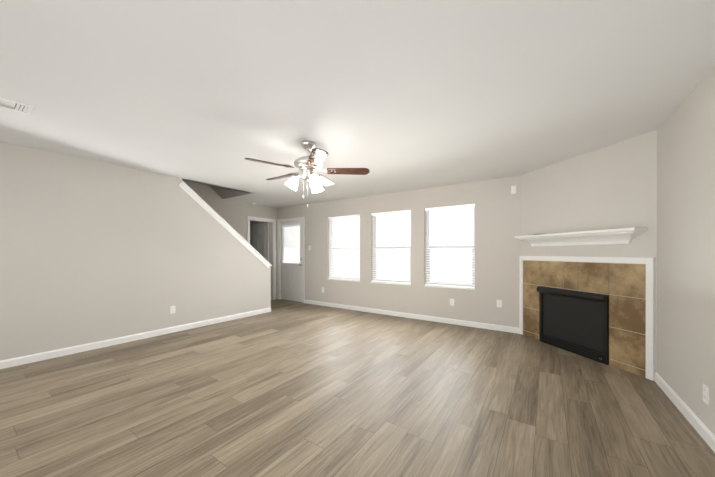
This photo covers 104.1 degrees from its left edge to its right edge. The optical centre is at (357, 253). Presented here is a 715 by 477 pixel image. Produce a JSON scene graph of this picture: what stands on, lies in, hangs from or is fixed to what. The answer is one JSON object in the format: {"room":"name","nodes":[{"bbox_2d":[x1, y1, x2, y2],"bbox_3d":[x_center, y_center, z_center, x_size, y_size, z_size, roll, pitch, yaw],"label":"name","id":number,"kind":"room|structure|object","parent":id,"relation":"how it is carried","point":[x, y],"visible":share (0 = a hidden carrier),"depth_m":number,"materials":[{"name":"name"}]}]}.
{"room":"living room","nodes":[
{"label":"living room","id":0,"kind":"room"},
{"bbox_2d":[0,141,270,360],"bbox_3d":[-3.449,-1.379,3.510,0.120,5.200,5.650,0,0,34],"label":"wall","id":1,"kind":"structure","parent":0,"point":[91,251],"depth_m":3.62,"materials":[{"name":"paint"}]},
{"bbox_2d":[0,307,270,368],"bbox_3d":[-3.351,1.177,3.538,0.014,0.088,5.500,0,0,34],"label":"baseboard","id":2,"kind":"structure","parent":1,"relation":"attached to","point":[12,362],"depth_m":3.70,"materials":[{"name":"white wood"}]},
{"bbox_2d":[170,306,174,313],"bbox_3d":[-2.841,0.870,4.291,0.008,0.115,0.072,0,0,34],"label":"outlet","id":3,"kind":"object","parent":1,"relation":"attached to","point":[172,309],"visible":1,"depth_m":4.28,"materials":[{"name":"white plastic"}]},
{"bbox_2d":[179,181,271,267],"bbox_3d":[-2.350,-0.412,5.125,0.164,1.454,1.775,0,0,34],"label":"trim","id":4,"kind":"structure","parent":1,"relation":"on","point":[189,191],"depth_m":4.93,"materials":[{"name":"white wood"}]},
{"bbox_2d":[182,180,276,298],"bbox_3d":[-4.021,-1.381,4.686,0.150,5.200,6.950,0,0,34],"label":"wall","id":5,"kind":"structure","parent":0,"point":[233,214],"depth_m":6.37,"materials":[{"name":"paint"}]},
{"bbox_2d":[252,223,268,261],"bbox_3d":[-2.622,0.205,7.466,0.679,2.005,0.104,0,0,34],"label":"interior door","id":6,"kind":"structure","parent":5,"relation":"in","point":[260,238],"depth_m":7.44,"materials":[{"name":"white wood"}]},
{"bbox_2d":[247,216,275,299],"bbox_3d":[-2.437,0.167,6.998,0.165,2.097,0.834,0,0,34],"label":"door frame","id":7,"kind":"structure","parent":5,"relation":"attached to","point":[272,242],"depth_m":7.25,"materials":[{"name":"white wood"}]},
{"bbox_2d":[210,186,303,207],"bbox_3d":[-3.546,-2.488,4.361,1.000,2.615,6.950,0,0,34],"label":"ceiling","id":8,"kind":"structure","parent":0,"point":[230,195],"depth_m":6.15,"materials":[{"name":"paint"}]},
{"bbox_2d":[0,299,714,476],"bbox_3d":[-1.672,1.282,3.120,8.400,0.120,7.000,0,0,34],"label":"floor","id":9,"kind":"structure","parent":0,"point":[285,388],"depth_m":2.20,"materials":[{"name":"brown wood"}]},
{"bbox_2d":[0,0,714,204],"bbox_3d":[-0.674,-1.267,2.406,5.950,0.180,6.950,0,0,34],"label":"ceiling","id":10,"kind":"structure","parent":0,"point":[392,96],"depth_m":1.92,"materials":[{"name":"paint"}]},
{"bbox_2d":[0,97,32,113],"bbox_3d":[-2.795,-1.168,2.126,0.200,0.018,0.400,0,0,34],"label":"ceiling vent","id":11,"kind":"object","parent":10,"relation":"in","point":[15,106],"visible":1,"depth_m":2.21,"materials":[{"name":"white metal"}]},
{"bbox_2d":[245,141,369,206],"bbox_3d":[-0.574,-0.830,3.034,1.209,0.694,1.264,0,0,34],"label":"ceiling fan","id":12,"kind":"object","parent":10,"relation":"hanging from","point":[309,165],"visible":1,"depth_m":2.94,"materials":[{"name":"silver metal"}]},
{"bbox_2d":[250,175,520,327],"bbox_3d":[0.200,-0.072,5.866,8.400,2.580,0.150,0,0,34],"label":"wall","id":13,"kind":"structure","parent":0,"point":[496,202],"depth_m":5.07,"materials":[{"name":"paint"}]},
{"bbox_2d":[280,221,301,301],"bbox_3d":[-1.688,0.206,7.082,0.827,2.008,0.114,0,0,34],"label":"exterior door","id":14,"kind":"structure","parent":13,"relation":"in","point":[291,282],"depth_m":7.09,"materials":[{"name":"white wood"}]},
{"bbox_2d":[282,225,299,263],"bbox_3d":[-1.697,-0.221,7.060,0.606,0.966,0.040,0,0,34],"label":"door blinds","id":15,"kind":"object","parent":14,"relation":"attached to","point":[290,251],"visible":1,"depth_m":7.05,"materials":[{"name":"white plastic"}]},
{"bbox_2d":[277,217,304,302],"bbox_3d":[-1.656,0.167,7.120,0.984,2.097,0.165,0,0,34],"label":"door frame","id":16,"kind":"structure","parent":13,"relation":"attached to","point":[279,221],"depth_m":7.18,"materials":[{"name":"white wood"}]},
{"bbox_2d":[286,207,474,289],"bbox_3d":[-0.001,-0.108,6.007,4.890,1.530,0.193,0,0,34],"label":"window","id":17,"kind":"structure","parent":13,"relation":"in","point":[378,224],"depth_m":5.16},
{"bbox_2d":[328,214,359,280],"bbox_3d":[-0.296,-0.119,6.160,0.878,1.401,0.068,0,0,34],"label":"window blinds","id":18,"kind":"object","parent":17,"relation":"attached to","point":[344,255],"visible":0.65,"depth_m":6.15,"materials":[{"name":"white plastic"}]},
{"bbox_2d":[371,210,410,283],"bbox_3d":[0.659,-0.118,5.510,0.868,1.401,0.068,0,0,34],"label":"window blinds","id":19,"kind":"object","parent":17,"relation":"attached to","point":[391,212],"visible":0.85,"depth_m":5.49,"materials":[{"name":"white plastic"}]},
{"bbox_2d":[425,204,474,287],"bbox_3d":[1.597,-0.117,4.870,0.858,1.401,0.068,0,0,34],"label":"window blinds","id":20,"kind":"object","parent":17,"relation":"attached to","point":[450,207],"visible":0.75,"depth_m":4.85,"materials":[{"name":"white plastic"}]},
{"bbox_2d":[305,300,518,333],"bbox_3d":[0.596,1.174,5.499,4.540,0.088,0.014,0,0,34],"label":"baseboard","id":21,"kind":"structure","parent":13,"relation":"attached to","point":[386,312],"depth_m":5.07,"materials":[{"name":"white wood"}]},
{"bbox_2d":[497,300,501,307],"bbox_3d":[2.226,0.795,4.384,0.072,0.115,0.020,0,0,34],"label":"outlet","id":22,"kind":"object","parent":13,"relation":"attached to","point":[499,303],"visible":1,"depth_m":4.38,"materials":[{"name":"white plastic"}]},
{"bbox_2d":[511,186,515,193],"bbox_3d":[2.390,-0.970,4.267,0.070,0.120,0.024,0,0,34],"label":"alarm box","id":23,"kind":"object","parent":13,"relation":"attached to","point":[513,189],"visible":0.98,"depth_m":4.26,"materials":[{"name":"white plastic"}]},
{"bbox_2d":[521,130,656,371],"bbox_3d":[2.712,0.021,3.455,0.100,2.400,1.654,0,0,-14],"label":"wall","id":24,"kind":"structure","parent":0,"point":[613,186],"depth_m":3.15,"materials":[{"name":"paint"}]},
{"bbox_2d":[536,286,608,364],"bbox_3d":[2.616,0.840,3.456,0.086,0.762,0.846,0,0,-14],"label":"fireplace insert","id":25,"kind":"object","parent":24,"relation":"in","point":[575,322],"visible":1,"depth_m":3.39,"materials":[{"name":"black metal"}]},
{"bbox_2d":[514,227,647,246],"bbox_3d":[2.578,-0.171,3.422,0.176,0.155,1.474,0,0,-14],"label":"mantel shelf","id":26,"kind":"object","parent":24,"relation":"attached to","point":[613,236],"visible":1,"depth_m":3.20,"materials":[{"name":"white wood"}]},
{"bbox_2d":[523,260,645,377],"bbox_3d":[2.655,0.664,3.450,0.014,1.115,1.479,0,0,-14],"label":"fireplace surround","id":27,"kind":"object","parent":24,"relation":"attached to","point":[622,286],"visible":0.88,"depth_m":3.01,"materials":[{"name":"beige tile"}]},
{"bbox_2d":[519,256,654,380],"bbox_3d":[2.651,0.631,3.449,0.022,1.180,1.600,0,0,-14],"label":"trim","id":28,"kind":"structure","parent":24,"relation":"attached to","point":[650,315],"depth_m":2.72,"materials":[{"name":"white wood"}]},
{"bbox_2d":[657,65,714,434],"bbox_3d":[1.702,-0.065,0.789,0.200,2.580,6.950,0,0,34],"label":"wall","id":29,"kind":"structure","parent":0,"point":[685,250],"depth_m":2.06,"materials":[{"name":"paint"}]},
{"bbox_2d":[654,372,714,452],"bbox_3d":[1.296,1.182,0.386,0.014,0.088,5.523,0,0,34],"label":"baseboard","id":30,"kind":"structure","parent":29,"relation":"attached to","point":[706,434],"depth_m":2.04,"materials":[{"name":"white wood"}]},
{"bbox_2d":[703,383,708,404],"bbox_3d":[2.283,0.924,1.829,0.008,0.115,0.072,0,0,34],"label":"electrical outlet","id":31,"kind":"object","parent":29,"relation":"attached to","point":[706,394],"visible":1,"depth_m":1.82,"materials":[{"name":"white plastic"}]}
]}

